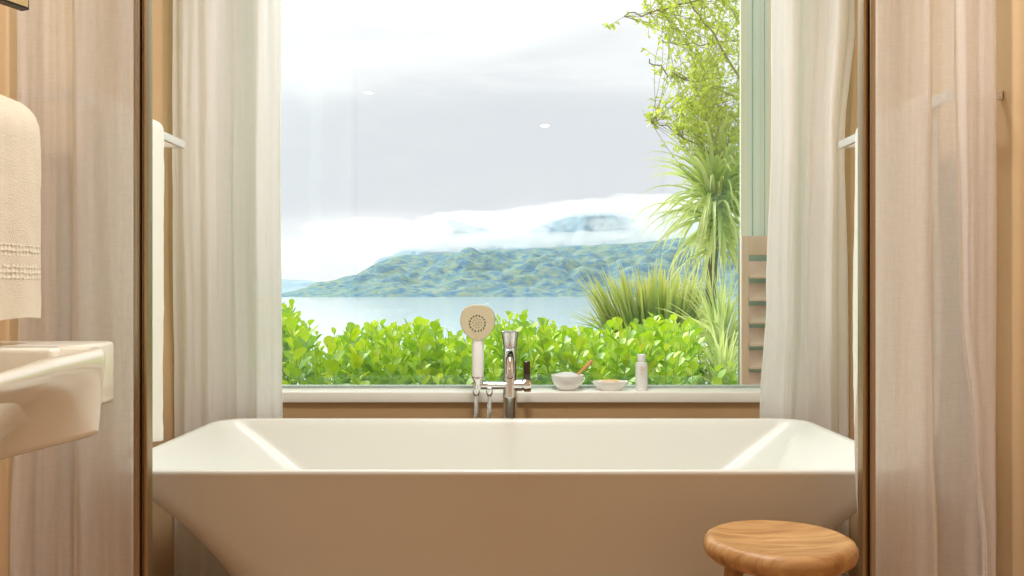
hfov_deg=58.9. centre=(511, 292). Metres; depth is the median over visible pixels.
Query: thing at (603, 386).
soap dish
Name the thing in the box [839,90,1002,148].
towel rail
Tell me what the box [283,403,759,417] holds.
wall
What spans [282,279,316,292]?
hillside
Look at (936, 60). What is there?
linen curtain
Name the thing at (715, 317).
flax
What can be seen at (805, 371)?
sheer curtain
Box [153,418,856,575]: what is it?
bathtub
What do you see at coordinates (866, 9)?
trim
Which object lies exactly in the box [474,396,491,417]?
shower hose
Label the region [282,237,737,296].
hillside
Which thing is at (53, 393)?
basin
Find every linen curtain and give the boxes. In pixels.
[9,0,132,575]
[854,0,996,575]
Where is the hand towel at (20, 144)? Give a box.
[0,94,40,319]
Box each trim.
[133,0,152,575]
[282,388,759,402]
[858,0,875,575]
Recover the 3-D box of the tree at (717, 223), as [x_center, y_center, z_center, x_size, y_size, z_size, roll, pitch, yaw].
[1.368,-0.107,6.014,1.149,2.275,1.161,0,0,0]
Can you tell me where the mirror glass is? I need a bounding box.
[7,0,27,6]
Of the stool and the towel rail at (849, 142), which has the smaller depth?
the stool
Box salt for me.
[554,372,580,375]
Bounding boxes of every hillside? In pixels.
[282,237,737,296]
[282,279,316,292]
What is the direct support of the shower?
on the mixer
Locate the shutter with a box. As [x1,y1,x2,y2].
[738,236,767,384]
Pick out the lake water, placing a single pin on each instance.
(326, 312)
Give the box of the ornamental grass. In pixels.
[568,252,728,354]
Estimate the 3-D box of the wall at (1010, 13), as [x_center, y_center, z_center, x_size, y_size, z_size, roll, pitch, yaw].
[1.881,-0.295,-0.220,1.638,2.550,6.760,0,0,0]
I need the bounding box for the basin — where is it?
[0,341,113,459]
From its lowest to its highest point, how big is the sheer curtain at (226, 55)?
2.480 m
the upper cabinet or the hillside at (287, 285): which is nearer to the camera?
the upper cabinet
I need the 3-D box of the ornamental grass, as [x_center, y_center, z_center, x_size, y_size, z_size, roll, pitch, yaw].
[1.010,0.357,6.601,1.276,1.287,0.639,0,0,0]
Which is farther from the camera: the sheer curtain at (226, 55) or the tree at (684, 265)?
the tree at (684, 265)
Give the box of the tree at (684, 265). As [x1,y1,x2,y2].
[643,265,732,379]
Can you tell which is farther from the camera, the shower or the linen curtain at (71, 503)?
the shower
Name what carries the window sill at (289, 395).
attached to the wall at (290, 410)
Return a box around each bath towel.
[153,120,163,441]
[853,128,857,427]
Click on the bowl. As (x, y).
(563, 383)
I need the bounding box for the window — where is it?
[282,385,759,387]
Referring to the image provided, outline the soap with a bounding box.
[601,379,619,381]
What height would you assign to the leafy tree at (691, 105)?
4.409 m
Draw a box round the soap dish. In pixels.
[592,380,627,390]
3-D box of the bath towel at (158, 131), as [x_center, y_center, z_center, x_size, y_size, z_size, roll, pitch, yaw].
[-0.942,-0.035,2.232,0.075,0.837,0.352,0,0,0]
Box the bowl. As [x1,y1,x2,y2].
[551,374,583,390]
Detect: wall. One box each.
[0,0,174,575]
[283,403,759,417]
[740,0,770,235]
[844,0,1023,575]
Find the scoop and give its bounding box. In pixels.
[577,360,592,374]
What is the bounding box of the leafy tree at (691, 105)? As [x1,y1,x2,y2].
[601,0,739,208]
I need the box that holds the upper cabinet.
[0,0,28,10]
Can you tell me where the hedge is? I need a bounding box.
[282,299,737,384]
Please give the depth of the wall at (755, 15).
3.64 m
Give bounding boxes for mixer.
[473,331,530,417]
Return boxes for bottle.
[635,354,647,390]
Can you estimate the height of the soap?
0.022 m
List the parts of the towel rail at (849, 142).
arm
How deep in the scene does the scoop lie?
3.03 m
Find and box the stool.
[703,520,858,575]
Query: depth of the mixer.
2.86 m
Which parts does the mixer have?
shower arm, spout, lever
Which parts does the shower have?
plate, handle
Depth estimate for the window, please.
3.10 m
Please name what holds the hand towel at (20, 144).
hanging from the towel bar
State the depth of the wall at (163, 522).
2.75 m
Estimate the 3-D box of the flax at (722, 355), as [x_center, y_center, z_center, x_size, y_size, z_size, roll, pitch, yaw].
[1.098,0.532,4.654,0.790,0.996,0.809,0,0,0]
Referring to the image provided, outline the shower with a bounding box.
[460,304,495,379]
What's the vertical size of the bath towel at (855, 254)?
0.862 m
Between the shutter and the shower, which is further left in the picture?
the shower
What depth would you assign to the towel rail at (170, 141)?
2.56 m
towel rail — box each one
[164,132,184,148]
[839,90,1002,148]
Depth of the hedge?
3.86 m
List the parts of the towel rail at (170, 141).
arm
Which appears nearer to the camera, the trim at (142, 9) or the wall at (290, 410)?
the trim at (142, 9)
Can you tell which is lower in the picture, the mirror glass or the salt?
the salt
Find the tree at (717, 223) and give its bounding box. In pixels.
[631,103,739,384]
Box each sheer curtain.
[172,0,282,575]
[760,0,854,575]
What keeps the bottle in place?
on the window sill at (289, 395)
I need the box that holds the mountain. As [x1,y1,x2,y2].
[374,205,739,263]
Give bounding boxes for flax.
[653,256,737,371]
[686,308,737,384]
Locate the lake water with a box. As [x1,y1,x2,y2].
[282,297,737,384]

